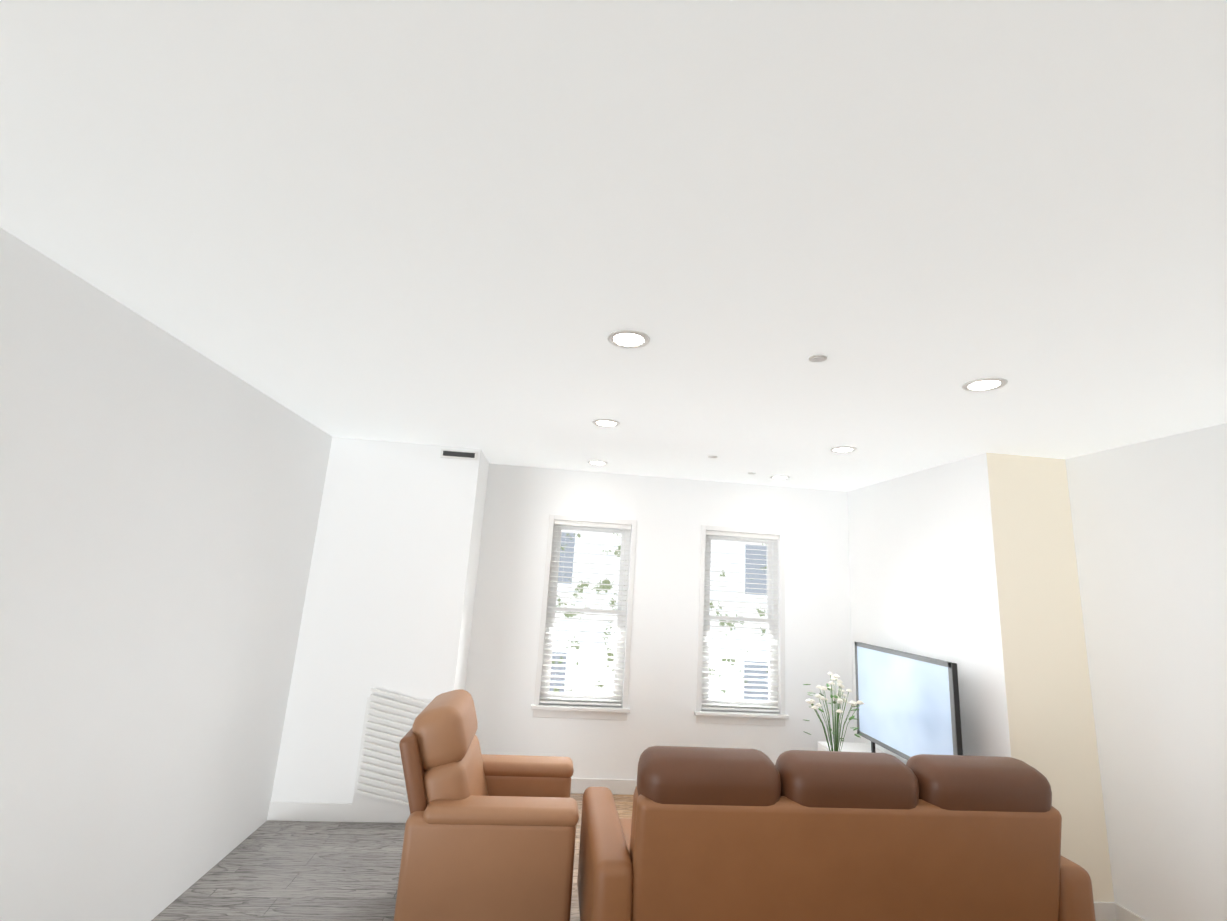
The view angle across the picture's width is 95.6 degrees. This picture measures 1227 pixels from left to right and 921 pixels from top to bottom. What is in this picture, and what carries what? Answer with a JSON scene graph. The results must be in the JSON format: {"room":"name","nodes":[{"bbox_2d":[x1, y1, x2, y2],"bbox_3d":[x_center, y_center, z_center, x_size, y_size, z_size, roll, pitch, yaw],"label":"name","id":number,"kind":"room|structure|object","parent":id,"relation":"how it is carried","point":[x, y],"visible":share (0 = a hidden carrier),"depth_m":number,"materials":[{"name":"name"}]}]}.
{"room":"living room","nodes":[
{"label":"living room","id":0,"kind":"room"},
{"bbox_2d":[0,227,331,920],"bbox_3d":[-1.902,0.300,0.014,0.100,2.740,10.010,5,-12,-5],"label":"wall","id":1,"kind":"structure","parent":0,"point":[161,492],"depth_m":2.44,"materials":[{"name":"paint"}]},
{"bbox_2d":[271,437,488,802],"bbox_3d":[-1.769,1.256,4.489,1.160,2.740,0.618,5,-12,-5],"label":"wall","id":2,"kind":"structure","parent":0,"point":[390,596],"depth_m":4.23,"materials":[{"name":"paint"}]},
{"bbox_2d":[267,802,409,822],"bbox_3d":[-1.805,2.475,3.912,1.174,0.115,0.017,5,-12,-5],"label":"baseboard","id":3,"kind":"structure","parent":2,"relation":"attached to","point":[343,812],"depth_m":3.89,"materials":[{"name":"white wood"}]},
{"bbox_2d":[351,688,431,811],"bbox_3d":[-1.518,2.083,4.012,0.600,0.817,0.030,5,-12,-5],"label":"air vent","id":4,"kind":"object","parent":2,"relation":"attached to","point":[380,784],"visible":0.52,"depth_m":3.99,"materials":[{"name":"white"}]},
{"bbox_2d":[440,449,477,459],"bbox_3d":[-1.246,-0.049,4.489,0.290,0.070,0.012,5,-12,-5],"label":"air vent","id":5,"kind":"object","parent":2,"relation":"in","point":[458,454],"visible":1,"depth_m":4.48,"materials":[{"name":"black plastic"}]},
{"bbox_2d":[151,793,633,920],"bbox_3d":[0.720,1.885,-0.019,5.350,0.060,10.010,5,-12,-5],"label":"floor","id":6,"kind":"structure","parent":0,"point":[302,871],"depth_m":3.19,"materials":[{"name":"grey wood"}]},
{"bbox_2d":[394,689,578,920],"bbox_3d":[-0.667,1.868,3.034,0.909,1.072,0.860,5,-12,-5],"label":"armchair","id":7,"kind":"object","parent":6,"relation":"on","point":[489,837],"visible":1,"depth_m":2.64,"materials":[{"name":"brown leather"}]},
{"bbox_2d":[577,746,1095,920],"bbox_3d":[0.993,1.932,2.791,2.260,1.043,0.958,5,-12,-5],"label":"sofa","id":8,"kind":"object","parent":6,"relation":"on","point":[720,834],"visible":1,"depth_m":2.40,"materials":[{"name":"leather"}]},
{"bbox_2d":[817,741,905,764],"bbox_3d":[2.009,2.522,4.025,0.470,0.520,1.400,5,-12,-5],"label":"media console","id":9,"kind":"object","parent":6,"relation":"on","point":[852,747],"visible":0.02,"depth_m":4.62,"materials":[{"name":"white wood"}]},
{"bbox_2d":[855,642,962,759],"bbox_3d":[2.113,1.837,4.074,0.220,0.847,1.174,5,-12,-5],"label":"television","id":10,"kind":"object","parent":9,"relation":"on","point":[909,707],"visible":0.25,"depth_m":3.99,"materials":[{"name":"black plastic"}]},
{"bbox_3d":[0.951,2.432,3.710,1.100,0.440,0.600,5,-12,-5],"label":"coffee table","id":11,"kind":"object","parent":6,"relation":"on","visible":0},
{"bbox_2d":[803,672,863,751],"bbox_3d":[1.486,1.848,3.754,0.441,0.781,0.429,5,-12,-5],"label":"potted plant","id":12,"kind":"object","parent":11,"relation":"on","point":[837,724],"visible":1,"depth_m":3.77,"materials":[{"name":"white"}]},
{"bbox_2d":[0,0,1226,490],"bbox_3d":[0.884,-0.850,0.560,5.350,0.060,10.010,5,-12,-5],"label":"ceiling","id":13,"kind":"structure","parent":0,"point":[486,226],"depth_m":1.51,"materials":[{"name":"paint"}]},
{"bbox_2d":[587,460,607,465],"bbox_3d":[-0.138,0.022,4.801,0.177,0.008,0.177,5,-12,-5],"label":"recessed light","id":14,"kind":"object","parent":13,"relation":"in","point":[595,462],"visible":1,"depth_m":4.79,"materials":[{"name":"white plastic"}]},
{"bbox_2d":[592,419,619,426],"bbox_3d":[-0.048,-0.238,3.550,0.177,0.008,0.177,5,-12,-5],"label":"recessed light","id":15,"kind":"object","parent":13,"relation":"in","point":[605,423],"visible":1,"depth_m":3.54,"materials":[{"name":"white plastic"}]},
{"bbox_2d":[607,329,649,348],"bbox_3d":[0.062,-0.497,2.291,0.177,0.008,0.177,5,-12,-5],"label":"recessed light","id":16,"kind":"object","parent":13,"relation":"in","point":[628,339],"visible":1,"depth_m":2.28,"materials":[{"name":"white plastic"}]},
{"bbox_2d":[770,475,789,479],"bbox_3d":[1.482,0.152,4.955,0.177,0.008,0.177,5,-12,-5],"label":"recessed light","id":17,"kind":"object","parent":13,"relation":"in","point":[779,477],"visible":0.98,"depth_m":4.95,"materials":[{"name":"white plastic"}]},
{"bbox_2d":[809,354,827,361],"bbox_3d":[0.869,-0.432,2.365,0.076,0.010,0.076,5,-12,-5],"label":"sprinkler","id":18,"kind":"object","parent":13,"relation":"attached to","point":[818,358],"visible":1,"depth_m":2.35,"materials":[{"name":"white plastic"}]},
{"bbox_2d":[829,446,856,452],"bbox_3d":[1.589,-0.075,3.853,0.177,0.008,0.177,5,-12,-5],"label":"recessed light","id":19,"kind":"object","parent":13,"relation":"in","point":[843,449],"visible":1,"depth_m":3.85,"materials":[{"name":"white plastic"}]},
{"bbox_2d":[961,377,1007,391],"bbox_3d":[1.694,-0.345,2.545,0.177,0.008,0.177,5,-12,-5],"label":"recessed light","id":20,"kind":"object","parent":13,"relation":"in","point":[984,384],"visible":1,"depth_m":2.54,"materials":[{"name":"white plastic"}]},
{"bbox_2d":[465,463,854,779],"bbox_3d":[0.268,1.501,5.067,5.350,2.740,0.160,5,-12,-5],"label":"wall","id":21,"kind":"structure","parent":0,"point":[671,516],"depth_m":5.03,"materials":[{"name":"paint"}]},
{"bbox_2d":[531,514,636,720],"bbox_3d":[-0.239,1.377,4.987,0.850,1.730,0.165,5,-12,-5],"label":"window","id":22,"kind":"structure","parent":21,"relation":"in","point":[548,623],"depth_m":4.95,"materials":[{"name":"white"}]},
{"bbox_2d":[570,778,636,794],"bbox_3d":[0.415,2.782,4.729,3.465,0.115,0.017,5,-12,-5],"label":"baseboard","id":23,"kind":"structure","parent":21,"relation":"attached to","point":[578,785],"depth_m":4.68,"materials":[{"name":"white wood"}]},
{"bbox_2d":[694,525,788,725],"bbox_3d":[1.170,1.490,5.121,0.850,1.730,0.165,5,-12,-5],"label":"window","id":24,"kind":"structure","parent":21,"relation":"in","point":[705,702],"depth_m":5.09,"materials":[{"name":"white"}]},
{"bbox_2d":[847,452,1114,901],"bbox_3d":[2.668,1.491,4.334,0.725,2.740,1.789,5,-12,-5],"label":"wall","id":25,"kind":"structure","parent":0,"point":[968,566],"depth_m":3.65,"materials":[{"name":"paint"}]},
{"bbox_2d":[1094,902,1115,920],"bbox_3d":[2.607,2.586,3.177,0.510,0.115,0.017,5,-12,-5],"label":"baseboard","id":26,"kind":"structure","parent":25,"relation":"attached to","point":[1104,911],"depth_m":3.19,"materials":[{"name":"white"}]},
{"bbox_2d":[1065,423,1226,920],"bbox_3d":[3.166,1.123,2.459,0.150,2.740,2.116,5,-12,-5],"label":"wall","id":27,"kind":"structure","parent":0,"point":[1149,519],"depth_m":3.08,"materials":[{"name":"paint"}]},
{"bbox_2d":[1114,902,1146,920],"bbox_3d":[3.006,2.399,2.179,0.017,0.115,2.120,5,-12,-5],"label":"baseboard","id":28,"kind":"structure","parent":27,"relation":"attached to","point":[1122,914],"depth_m":3.15,"materials":[{"name":"white"}]},
{"label":"outside","id":29,"kind":"structure","parent":0,"visible":0},
{"bbox_2d":[549,530,767,699],"bbox_3d":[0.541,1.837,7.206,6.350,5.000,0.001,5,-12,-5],"label":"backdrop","id":30,"kind":"structure","parent":29,"point":[613,561],"depth_m":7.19,"materials":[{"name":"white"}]}
]}

